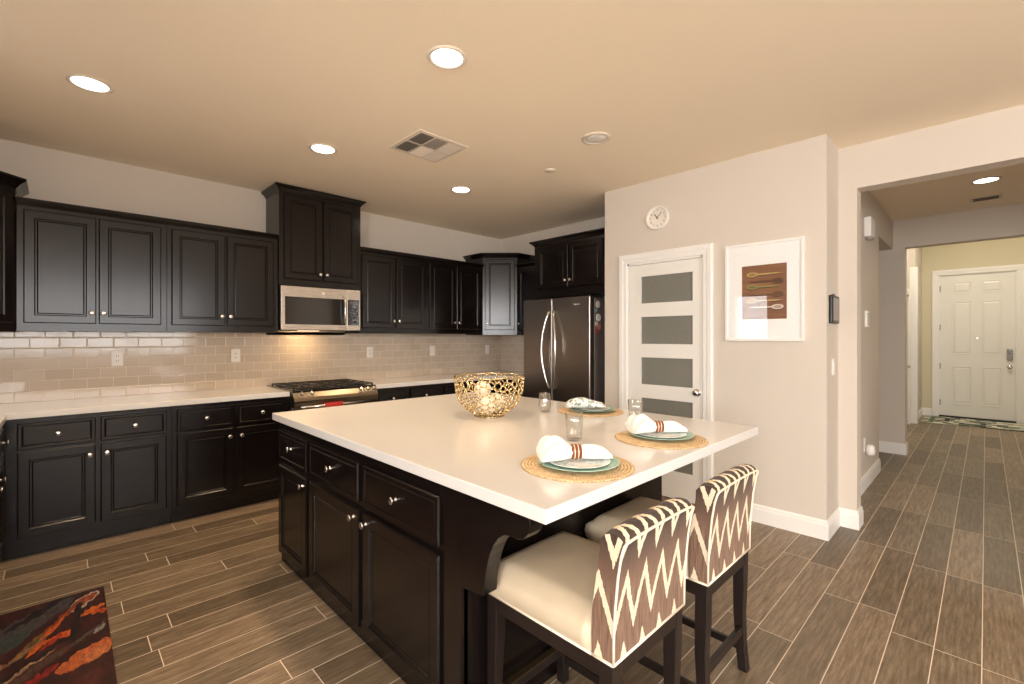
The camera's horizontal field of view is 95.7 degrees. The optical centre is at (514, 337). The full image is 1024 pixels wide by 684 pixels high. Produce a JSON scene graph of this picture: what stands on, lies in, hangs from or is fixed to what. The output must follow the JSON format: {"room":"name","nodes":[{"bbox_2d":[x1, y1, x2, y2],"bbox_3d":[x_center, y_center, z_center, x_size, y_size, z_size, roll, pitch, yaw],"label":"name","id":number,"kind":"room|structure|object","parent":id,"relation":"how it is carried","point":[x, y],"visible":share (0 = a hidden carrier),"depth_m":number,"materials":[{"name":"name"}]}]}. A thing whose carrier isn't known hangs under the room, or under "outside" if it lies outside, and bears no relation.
{"room":"kitchen","nodes":[
{"label":"kitchen","id":0,"kind":"room"},
{"bbox_2d":[0,139,500,392],"bbox_3d":[-2.136,-0.002,4.729,5.576,2.760,0.120,0,0,-45],"label":"wall","id":1,"kind":"structure","parent":0,"point":[52,175],"depth_m":3.90,"materials":[{"name":"paint"}]},
{"bbox_2d":[0,171,28,331],"bbox_3d":[-3.478,-0.539,2.806,0.722,1.006,0.738,0,0,-45],"label":"upper cabinet","id":2,"kind":"object","parent":1,"relation":"attached to","point":[11,186],"visible":0.83,"depth_m":2.97,"materials":[{"name":"brown wood"}]},
{"bbox_2d":[16,196,166,331],"bbox_3d":[-3.091,-0.480,3.428,0.797,0.879,0.394,0,0,-45],"label":"upper cabinet","id":3,"kind":"object","parent":1,"relation":"attached to","point":[79,268],"visible":1,"depth_m":3.28,"materials":[{"name":"brown wood"}]},
{"bbox_2d":[111,351,122,365],"bbox_3d":[-3.128,0.166,3.651,0.074,0.120,0.009,0,0,-45],"label":"wall outlet","id":4,"kind":"object","parent":1,"relation":"attached to","point":[116,356],"visible":1,"depth_m":3.65,"materials":[{"name":"white plastic"}]},
{"bbox_2d":[167,218,278,332],"bbox_3d":[-2.519,-0.480,3.991,0.807,0.879,0.394,0,0,-45],"label":"upper cabinet","id":5,"kind":"object","parent":1,"relation":"attached to","point":[221,279],"visible":0.98,"depth_m":3.84,"materials":[{"name":"brown wood"}]},
{"bbox_2d":[231,349,239,361],"bbox_3d":[-2.542,0.166,4.227,0.074,0.120,0.009,0,0,-45],"label":"wall outlet","id":6,"kind":"object","parent":1,"relation":"attached to","point":[235,353],"visible":1,"depth_m":4.22,"materials":[{"name":"white plastic"}]},
{"bbox_2d":[0,331,500,403],"bbox_3d":[-2.091,0.126,4.683,5.336,0.695,0.009,0,0,-45],"label":"tile backsplash","id":7,"kind":"structure","parent":1,"relation":"attached to","point":[34,366],"depth_m":4.09,"materials":[{"name":"tile"}]},
{"bbox_2d":[261,182,365,290],"bbox_3d":[-1.947,-0.922,4.537,0.856,0.900,0.417,0,0,-45],"label":"upper cabinet","id":8,"kind":"object","parent":1,"relation":"attached to","point":[319,232],"visible":0.98,"depth_m":4.36,"materials":[{"name":"brown wood"}]},
{"bbox_2d":[278,285,359,330],"bbox_3d":[-1.934,-0.262,4.511,0.745,0.410,0.452,0,0,-45],"label":"microwave oven","id":9,"kind":"object","parent":8,"relation":"attached to","point":[299,308],"visible":0.98,"depth_m":4.35,"materials":[{"name":"silver metal"}]},
{"bbox_2d":[367,347,372,357],"bbox_3d":[-1.606,0.166,5.147,0.074,0.120,0.009,0,0,-45],"label":"wall outlet","id":10,"kind":"object","parent":1,"relation":"attached to","point":[369,349],"visible":1,"depth_m":5.14,"materials":[{"name":"white plastic"}]},
{"bbox_2d":[345,246,428,333],"bbox_3d":[-1.389,-0.480,5.101,0.812,0.879,0.394,0,0,-45],"label":"upper cabinet","id":11,"kind":"object","parent":1,"relation":"attached to","point":[393,284],"visible":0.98,"depth_m":4.95,"materials":[{"name":"brown wood"}]},
{"bbox_2d":[430,346,434,355],"bbox_3d":[-1.015,0.166,5.728,0.074,0.120,0.008,0,0,-45],"label":"wall outlet","id":12,"kind":"object","parent":1,"relation":"attached to","point":[432,348],"visible":1,"depth_m":5.73,"materials":[{"name":"white plastic"}]},
{"bbox_2d":[427,256,483,333],"bbox_3d":[-0.804,-0.480,5.677,0.828,0.879,0.394,0,0,-45],"label":"upper cabinet","id":13,"kind":"object","parent":1,"relation":"attached to","point":[454,287],"visible":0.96,"depth_m":5.52,"materials":[{"name":"brown wood"}]},
{"bbox_2d":[485,345,488,353],"bbox_3d":[-0.374,0.166,6.358,0.074,0.120,0.008,0,0,-45],"label":"wall outlet","id":14,"kind":"object","parent":1,"relation":"attached to","point":[486,346],"visible":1,"depth_m":6.35,"materials":[{"name":"white plastic"}]},
{"bbox_2d":[463,253,534,334],"bbox_3d":[-0.189,-0.545,6.066,0.682,1.033,0.700,0,0,-45],"label":"upper cabinet","id":15,"kind":"object","parent":1,"relation":"attached to","point":[499,270],"visible":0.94,"depth_m":5.85,"materials":[{"name":"brown wood"}]},
{"bbox_2d":[0,0,1023,239],"bbox_3d":[1.113,-1.432,2.013,10.010,0.100,8.710,0,0,-45],"label":"ceiling","id":16,"kind":"structure","parent":0,"point":[237,93],"depth_m":2.53,"materials":[{"name":"paint"}]},
{"bbox_2d":[65,73,113,93],"bbox_3d":[-2.311,-1.378,2.524,0.196,0.008,0.196,0,0,-45],"label":"recessed light","id":17,"kind":"object","parent":16,"relation":"in","point":[89,83],"visible":1,"depth_m":2.51,"materials":[{"name":"white"}]},
{"bbox_2d":[308,143,336,154],"bbox_3d":[-1.403,-1.378,3.396,0.196,0.008,0.196,0,0,-45],"label":"recessed light","id":18,"kind":"object","parent":16,"relation":"in","point":[320,148],"visible":1,"depth_m":3.38,"materials":[{"name":"white"}]},
{"bbox_2d":[389,129,467,162],"bbox_3d":[-0.625,-1.375,3.365,0.410,0.013,0.410,0,0,-45],"label":"ceiling vent","id":19,"kind":"object","parent":16,"relation":"in","point":[422,144],"visible":1,"depth_m":3.34,"materials":[{"name":"white metal"}]},
{"bbox_2d":[427,45,466,69],"bbox_3d":[-0.333,-1.378,2.289,0.196,0.008,0.196,0,0,-45],"label":"recessed light","id":20,"kind":"object","parent":16,"relation":"in","point":[447,57],"visible":1,"depth_m":2.28,"materials":[{"name":"white"}]},
{"bbox_2d":[450,186,470,192],"bbox_3d":[-0.500,-1.378,4.332,0.196,0.008,0.196,0,0,-45],"label":"recessed light","id":21,"kind":"object","parent":16,"relation":"in","point":[457,189],"visible":1,"depth_m":4.32,"materials":[{"name":"white"}]},
{"bbox_2d":[545,168,555,172],"bbox_3d":[0.294,-1.375,3.828,0.090,0.013,0.090,0,0,-45],"label":"sensor","id":22,"kind":"object","parent":16,"relation":"attached to","point":[548,170],"visible":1,"depth_m":3.81,"materials":[{"name":"white plastic"}]},
{"bbox_2d":[582,132,610,144],"bbox_3d":[0.566,-1.377,3.213,0.196,0.010,0.196,0,0,-45],"label":"ceiling speaker","id":23,"kind":"object","parent":16,"relation":"attached to","point":[593,138],"visible":1,"depth_m":3.20,"materials":[{"name":"white plastic"}]},
{"bbox_2d":[970,176,1001,183],"bbox_3d":[4.142,-1.378,4.071,0.196,0.008,0.196,0,0,-45],"label":"recessed light","id":24,"kind":"object","parent":16,"relation":"in","point":[993,178],"visible":1,"depth_m":4.07,"materials":[{"name":"white"}]},
{"bbox_2d":[970,194,1002,202],"bbox_3d":[4.671,-1.377,4.591,0.170,0.010,0.230,0,0,-45],"label":"ceiling vent","id":25,"kind":"object","parent":16,"relation":"in","point":[997,196],"visible":1,"depth_m":4.58,"materials":[{"name":"white metal"}]},
{"bbox_2d":[0,415,1023,683],"bbox_3d":[2.547,1.418,3.422,14.030,0.080,8.710,0,0,-45],"label":"floor","id":26,"kind":"structure","parent":0,"point":[929,589],"depth_m":2.47,"materials":[{"name":"brown wood"}]},
{"bbox_2d":[0,428,8,560],"bbox_3d":[-2.732,0.941,2.011,0.672,0.874,1.600,0,0,-45],"label":"base cabinet","id":27,"kind":"object","parent":26,"relation":"on","point":[3,479],"visible":0.98,"depth_m":2.67,"materials":[{"name":"brown wood"}]},
{"bbox_2d":[0,386,289,429],"bbox_3d":[-2.367,0.483,2.792,2.270,0.040,2.300,0,0,-45],"label":"countertop","id":28,"kind":"structure","parent":27,"relation":"on","point":[24,410],"depth_m":3.36,"materials":[{"name":"white stone"}]},
{"bbox_2d":[0,586,116,683],"bbox_3d":[-1.901,1.373,1.886,0.419,0.010,1.455,0,0,-45],"label":"kitchen mat","id":29,"kind":"object","parent":26,"relation":"on","point":[65,640],"visible":1,"depth_m":2.08,"materials":[{"name":"multicoloured fabric"}]},
{"bbox_2d":[2,406,171,560],"bbox_3d":[-3.015,0.941,3.310,0.840,0.874,0.670,0,0,-45],"label":"base cabinet","id":30,"kind":"object","parent":26,"relation":"on","point":[74,479],"visible":0.94,"depth_m":3.06,"materials":[{"name":"brown wood"}]},
{"bbox_2d":[170,396,288,522],"bbox_3d":[-2.425,0.941,3.890,0.814,0.874,0.670,0,0,-45],"label":"base cabinet","id":31,"kind":"object","parent":26,"relation":"on","point":[225,455],"visible":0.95,"depth_m":3.62,"materials":[{"name":"brown wood"}]},
{"bbox_2d":[267,379,377,410],"bbox_3d":[-1.814,0.891,4.401,0.766,0.913,0.776,0,0,-45],"label":"gas range","id":32,"kind":"object","parent":26,"relation":"on","point":[310,394],"visible":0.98,"depth_m":4.20,"materials":[{"name":"silver metal"}]},
{"bbox_2d":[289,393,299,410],"bbox_3d":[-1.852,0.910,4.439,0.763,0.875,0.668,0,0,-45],"label":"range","id":33,"kind":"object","parent":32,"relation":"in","point":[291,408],"depth_m":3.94,"materials":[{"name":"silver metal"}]},
{"bbox_2d":[267,382,375,392],"bbox_3d":[-1.845,0.464,4.432,0.765,0.018,0.688,0,0,-45],"label":"cooktop","id":34,"kind":"object","parent":32,"relation":"in","point":[295,387],"depth_m":4.26,"materials":[{"name":"black metal"}]},
{"bbox_2d":[324,401,342,407],"bbox_3d":[-1.595,0.664,4.088,0.160,0.186,0.041,0,0,-45],"label":"dish towel","id":35,"kind":"object","parent":32,"relation":"hanging from","point":[340,403],"visible":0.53,"depth_m":4.07,"materials":[{"name":"red fabric"}]},
{"bbox_2d":[293,399,376,410],"bbox_3d":[-1.580,0.884,4.162,0.741,0.608,0.108,0,0,-45],"label":"oven","id":36,"kind":"object","parent":32,"relation":"in","point":[315,404],"depth_m":4.06,"materials":[{"name":"silver glass"}]},
{"bbox_2d":[375,383,440,401],"bbox_3d":[-1.293,0.941,5.003,0.810,0.874,0.670,0,0,-45],"label":"base cabinet","id":37,"kind":"object","parent":26,"relation":"on","point":[395,393],"visible":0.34,"depth_m":4.79,"materials":[{"name":"brown wood"}]},
{"bbox_2d":[441,380,496,394],"bbox_3d":[-0.711,0.941,5.575,0.820,0.874,0.670,0,0,-45],"label":"base cabinet","id":38,"kind":"object","parent":26,"relation":"on","point":[446,388],"visible":0.02,"depth_m":5.18,"materials":[{"name":"brown wood"}]},
{"bbox_2d":[360,370,523,388],"bbox_3d":[-0.601,0.483,5.340,2.270,0.040,1.140,0,0,-45],"label":"countertop","id":39,"kind":"structure","parent":38,"relation":"on","point":[392,382],"depth_m":5.14,"materials":[{"name":"white stone"}]},
{"bbox_2d":[279,423,661,683],"bbox_3d":[-0.229,0.941,2.558,1.411,0.874,2.154,0,0,-45],"label":"kitchen island","id":40,"kind":"object","parent":26,"relation":"on","point":[409,562],"visible":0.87,"depth_m":1.84,"materials":[{"name":"brown wood"}]},
{"bbox_2d":[272,392,757,524],"bbox_3d":[-0.110,0.483,2.618,1.654,0.041,2.234,0,0,-45],"label":"island countertop","id":41,"kind":"structure","parent":40,"relation":"on","point":[436,439],"depth_m":2.08,"materials":[{"name":"white stone"}]},
{"bbox_2d":[454,372,524,418],"bbox_3d":[-0.147,0.342,2.722,0.412,0.242,0.413,0,0,-9],"label":"bowl","id":42,"kind":"object","parent":41,"relation":"on","point":[519,391],"visible":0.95,"depth_m":2.62,"materials":[{"name":"gold metal"}]},
{"bbox_2d":[474,381,490,396],"bbox_3d":[-0.190,0.308,2.758,0.100,0.100,0.100,0,0,-45],"label":"decorative ball","id":43,"kind":"object","parent":42,"relation":"in","point":[483,391],"visible":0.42,"depth_m":2.72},
{"bbox_2d":[477,395,497,414],"bbox_3d":[-0.155,0.388,2.666,0.116,0.116,0.116,0,0,-45],"label":"decorative ball","id":44,"kind":"object","parent":42,"relation":"in","point":[485,400],"visible":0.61,"depth_m":2.62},
{"bbox_2d":[492,393,503,411],"bbox_3d":[-0.115,0.391,2.775,0.110,0.110,0.110,0,0,-45],"label":"decorative ball","id":45,"kind":"object","parent":42,"relation":"in","point":[497,396],"visible":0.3,"depth_m":2.74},
{"bbox_2d":[565,412,582,440],"bbox_3d":[0.269,0.400,2.087,0.082,0.125,0.082,0,0,-45],"label":"ribbed glass","id":46,"kind":"object","parent":41,"relation":"on","point":[565,412],"visible":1,"depth_m":2.08,"materials":[{"name":"clear glass"}]},
{"bbox_2d":[521,454,634,482],"bbox_3d":[0.225,0.460,1.673,0.406,0.006,0.406,0,0,-45],"label":"placemat","id":47,"kind":"object","parent":41,"relation":"on","point":[531,465],"visible":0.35,"depth_m":1.56,"materials":[{"name":"wicker"}]},
{"bbox_2d":[538,457,619,471],"bbox_3d":[0.230,0.449,1.670,0.292,0.015,0.292,0,0,-45],"label":"dinner plate","id":48,"kind":"object","parent":47,"relation":"on","point":[615,462],"visible":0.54,"depth_m":1.60,"materials":[{"name":"green ceramic"}]},
{"bbox_2d":[550,458,610,467],"bbox_3d":[0.231,0.446,1.677,0.230,0.011,0.230,0,0,-45],"label":"salad plate","id":49,"kind":"object","parent":48,"relation":"on","point":[570,463],"visible":0.63,"depth_m":1.64,"materials":[{"name":"white ceramic"}]},
{"bbox_2d":[536,435,612,462],"bbox_3d":[0.221,0.397,1.684,0.272,0.086,0.200,0,0,-6],"label":"napkin","id":50,"kind":"object","parent":49,"relation":"on","point":[549,448],"visible":0.98,"depth_m":1.65,"materials":[{"name":"white fabric"}]},
{"bbox_2d":[569,444,582,458],"bbox_3d":[0.220,0.414,1.680,0.042,0.054,0.054,0,0,-6],"label":"napkin ring","id":51,"kind":"object","parent":50,"relation":"attached to","point":[577,450],"visible":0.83,"depth_m":1.66,"materials":[{"name":"brown wood"}]},
{"bbox_2d":[558,407,623,416],"bbox_3d":[0.474,0.460,2.892,0.406,0.006,0.406,0,0,-45],"label":"placemat","id":52,"kind":"object","parent":41,"relation":"on","point":[568,411],"visible":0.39,"depth_m":2.78,"materials":[{"name":"wicker"}]},
{"bbox_2d":[569,406,614,412],"bbox_3d":[0.481,0.448,2.885,0.284,0.017,0.284,0,0,-45],"label":"dinner plate","id":53,"kind":"object","parent":52,"relation":"on","point":[611,408],"visible":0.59,"depth_m":2.84,"materials":[{"name":"green ceramic"}]},
{"bbox_2d":[578,406,609,410],"bbox_3d":[0.489,0.444,2.887,0.210,0.012,0.210,0,0,-45],"label":"salad plate","id":54,"kind":"object","parent":53,"relation":"on","point":[606,407],"visible":0.67,"depth_m":2.86,"materials":[{"name":"white ceramic"}]},
{"bbox_2d":[565,397,605,407],"bbox_3d":[0.442,0.406,2.879,0.249,0.064,0.140,0,0,-3],"label":"napkin","id":55,"kind":"object","parent":54,"relation":"on","point":[580,402],"visible":1,"depth_m":2.83,"materials":[{"name":"fabric"}]},
{"bbox_2d":[615,431,708,448],"bbox_3d":[0.665,0.460,2.112,0.406,0.006,0.406,0,0,-45],"label":"placemat","id":56,"kind":"object","parent":41,"relation":"on","point":[697,441],"visible":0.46,"depth_m":2.02,"materials":[{"name":"wicker"}]},
{"bbox_2d":[628,431,693,439],"bbox_3d":[0.676,0.449,2.144,0.292,0.015,0.292,0,0,-45],"label":"dinner plate","id":57,"kind":"object","parent":56,"relation":"on","point":[689,434],"visible":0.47,"depth_m":2.07,"materials":[{"name":"green ceramic"}]},
{"bbox_2d":[640,432,686,437],"bbox_3d":[0.677,0.446,2.150,0.230,0.011,0.230,0,0,-45],"label":"salad plate","id":58,"kind":"object","parent":57,"relation":"on","point":[651,434],"visible":0.59,"depth_m":2.13,"materials":[{"name":"white ceramic"}]},
{"bbox_2d":[624,414,687,433],"bbox_3d":[0.667,0.397,2.157,0.272,0.086,0.200,0,0,-6],"label":"napkin","id":59,"kind":"object","parent":58,"relation":"on","point":[641,423],"visible":0.95,"depth_m":2.12,"materials":[{"name":"white fabric"}]},
{"bbox_2d":[654,420,664,431],"bbox_3d":[0.666,0.414,2.154,0.042,0.054,0.054,0,0,-6],"label":"napkin ring","id":60,"kind":"object","parent":59,"relation":"attached to","point":[660,424],"visible":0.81,"depth_m":2.13,"materials":[{"name":"brown wood"}]},
{"bbox_2d":[498,379,523,396],"bbox_3d":[0.193,0.941,5.684,0.672,0.874,0.535,0,0,-45],"label":"base cabinet","id":61,"kind":"object","parent":26,"relation":"on","point":[504,380],"visible":0.17,"depth_m":5.52,"materials":[{"name":"brown wood"}]},
{"bbox_2d":[524,295,604,404],"bbox_3d":[0.656,0.480,5.065,0.824,1.795,0.905,0,0,-45],"label":"refrigerator","id":62,"kind":"object","parent":26,"relation":"on","point":[564,355],"visible":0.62,"depth_m":4.73,"materials":[{"name":"silver metal"}]},
{"bbox_2d":[488,497,694,683],"bbox_3d":[0.238,0.948,1.556,0.438,0.860,0.567,0,0,-45],"label":"bar stool","id":63,"kind":"object","parent":26,"relation":"on","point":[600,608],"visible":0.98,"depth_m":1.41,"materials":[{"name":"beige fabric"}]},
{"bbox_2d":[585,464,758,683],"bbox_3d":[0.658,0.948,1.958,0.438,0.860,0.567,0,0,-45],"label":"bar stool","id":64,"kind":"object","parent":26,"relation":"on","point":[719,543],"visible":0.65,"depth_m":1.75,"materials":[{"name":"fabric"}]},
{"bbox_2d":[921,415,1023,431],"bbox_3d":[7.449,1.372,7.315,0.840,0.012,1.490,0,0,-45],"label":"door mat","id":65,"kind":"object","parent":26,"relation":"on","point":[928,418],"visible":1,"depth_m":7.34,"materials":[{"name":"multicoloured fabric"}]},
{"bbox_2d":[501,217,604,255],"bbox_3d":[0.643,-0.002,5.794,0.120,2.760,2.257,0,0,-45],"label":"wall","id":66,"kind":"structure","parent":0,"point":[517,244],"depth_m":6.01,"materials":[{"name":"paint"}]},
{"bbox_2d":[501,335,523,371],"bbox_3d":[0.222,0.210,6.130,0.009,0.525,1.171,0,0,-45],"label":"tile backsplash","id":67,"kind":"structure","parent":66,"relation":"attached to","point":[512,346],"depth_m":6.38,"materials":[{"name":"tile"}]},
{"bbox_2d":[516,261,539,333],"bbox_3d":[0.324,-0.480,5.763,0.377,0.879,0.540,0,0,-45],"label":"upper cabinet","id":68,"kind":"object","parent":66,"relation":"attached to","point":[525,271],"visible":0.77,"depth_m":5.76,"materials":[{"name":"brown wood"}]},
{"bbox_2d":[529,227,604,298],"bbox_3d":[0.772,-0.748,5.071,0.707,0.628,1.030,0,0,-45],"label":"upper cabinet","id":69,"kind":"object","parent":66,"relation":"attached to","point":[571,265],"visible":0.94,"depth_m":4.81,"materials":[{"name":"brown wood"}]},
{"bbox_2d":[605,134,837,520],"bbox_3d":[1.756,-0.002,4.048,0.740,2.760,1.794,0,0,-45],"label":"wall","id":70,"kind":"structure","parent":0,"point":[788,390],"depth_m":3.40,"materials":[{"name":"paint"}]},
{"bbox_2d":[646,206,668,229],"bbox_3d":[1.241,-1.037,4.024,0.028,0.208,0.208,0,0,-45],"label":"wall clock","id":71,"kind":"object","parent":70,"relation":"attached to","point":[657,218],"visible":1,"depth_m":4.02,"materials":[{"name":"white plastic"}]},
{"bbox_2d":[619,243,712,503],"bbox_3d":[1.305,0.313,4.027,0.153,2.130,0.867,0,0,-45],"label":"door","id":72,"kind":"structure","parent":70,"relation":"in","point":[666,296],"depth_m":3.96,"materials":[{"name":"white paint"}]},
{"bbox_2d":[725,236,804,340],"bbox_3d":[1.834,-0.340,3.424,0.022,0.735,0.538,0,0,-45],"label":"framed print","id":73,"kind":"object","parent":70,"relation":"attached to","point":[765,280],"visible":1,"depth_m":3.41,"materials":[{"name":"white paper"}]},
{"bbox_2d":[751,503,863,540],"bbox_3d":[3.165,1.312,2.447,0.533,0.132,6.053,0,0,-45],"label":"baseboard","id":74,"kind":"structure","parent":70,"relation":"attached to","point":[793,522],"depth_m":3.31,"materials":[{"name":"white paint"}]},
{"bbox_2d":[832,358,834,374],"bbox_3d":[2.253,0.208,3.272,0.072,0.120,0.010,0,0,-45],"label":"light switch","id":75,"kind":"object","parent":70,"relation":"attached to","point":[833,359],"visible":1,"depth_m":3.26,"materials":[{"name":"white plastic"}]},
{"bbox_2d":[829,294,838,323],"bbox_3d":[2.248,-0.199,3.255,0.224,0.206,0.026,0,0,-45],"label":"keypad","id":76,"kind":"object","parent":70,"relation":"attached to","point":[833,299],"visible":1,"depth_m":3.20,"materials":[{"name":"black plastic"}]},
{"bbox_2d":[861,191,921,477],"bbox_3d":[4.789,-0.472,5.937,6.705,3.700,0.206,0,0,-45],"label":"wall","id":77,"kind":"structure","parent":0,"point":[883,240],"depth_m":4.55,"materials":[{"name":"paint"}]},
{"bbox_2d":[865,311,869,326],"bbox_3d":[3.225,-0.167,4.237,0.100,0.150,0.025,0,0,-45],"label":"thermostat","id":78,"kind":"object","parent":77,"relation":"attached to","point":[867,314],"visible":1,"depth_m":4.21,"materials":[{"name":"white plastic"}]},
{"bbox_2d":[864,216,874,239],"bbox_3d":[3.251,-0.990,4.239,0.220,0.195,0.072,0,0,-45],"label":"door chime","id":79,"kind":"object","parent":77,"relation":"attached to","point":[869,222],"visible":1,"depth_m":4.17,"materials":[{"name":"white plastic"}]},
{"bbox_2d":[861,408,931,494],"bbox_3d":[5.001,1.312,5.722,6.705,0.132,3.050,0,0,-45],"label":"baseboard","id":80,"kind":"structure","parent":77,"relation":"attached to","point":[870,475],"depth_m":5.43,"materials":[{"name":"white paint"}]},
{"bbox_2d":[907,289,910,423],"bbox_3d":[5.968,0.316,7.096,0.910,2.125,0.096,0,0,-45],"label":"door","id":81,"kind":"structure","parent":77,"relation":"in","point":[908,290],"depth_m":7.34,"materials":[{"name":"white paint"}]},
{"bbox_2d":[910,267,917,423],"bbox_3d":[6.418,0.128,7.447,0.125,2.500,0.095,0,0,-45],"label":"trim","id":82,"kind":"structure","parent":77,"relation":"attached to","point":[913,270],"depth_m":7.39,"materials":[{"name":"white paint"}]},
{"bbox_2d":[838,104,1023,510],"bbox_3d":[3.882,-0.002,1.974,0.145,2.760,4.374,0,0,-45],"label":"wall","id":83,"kind":"structure","parent":0,"point":[995,139],"depth_m":3.31,"materials":[{"name":"paint"}]},
{"bbox_2d":[879,203,1023,443],"bbox_3d":[4.703,-0.472,5.394,0.150,3.700,3.300,0,0,-45],"label":"wall","id":84,"kind":"structure","parent":0,"point":[1005,221],"depth_m":5.45,"materials":[{"name":"paint"}]},
{"bbox_2d":[922,237,1023,407],"bbox_3d":[7.890,-0.472,7.651,0.120,3.700,1.750,0,0,-45],"label":"wall","id":85,"kind":"structure","parent":0,"point":[1010,251],"depth_m":7.99,"materials":[{"name":"paint"}]},
{"bbox_2d":[932,264,1023,423],"bbox_3d":[7.733,0.108,7.763,0.146,2.540,1.100,0,0,-45],"label":"door","id":86,"kind":"structure","parent":85,"relation":"in","point":[978,313],"depth_m":7.74,"materials":[{"name":"white paint"}]},
{"bbox_3d":[3.182,0.978,4.209,0.074,0.120,0.006,0,0,-45],"label":"hallway outlet","id":87,"kind":"object","parent":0,"visible":0},
{"bbox_2d":[865,444,875,455],"bbox_3d":[3.224,1.020,4.195,0.072,0.097,0.072,0,0,-45],"label":"plug","id":88,"kind":"object","parent":87,"relation":"attached to","point":[870,450],"visible":1,"depth_m":4.17,"materials":[{"name":"white plastic"}]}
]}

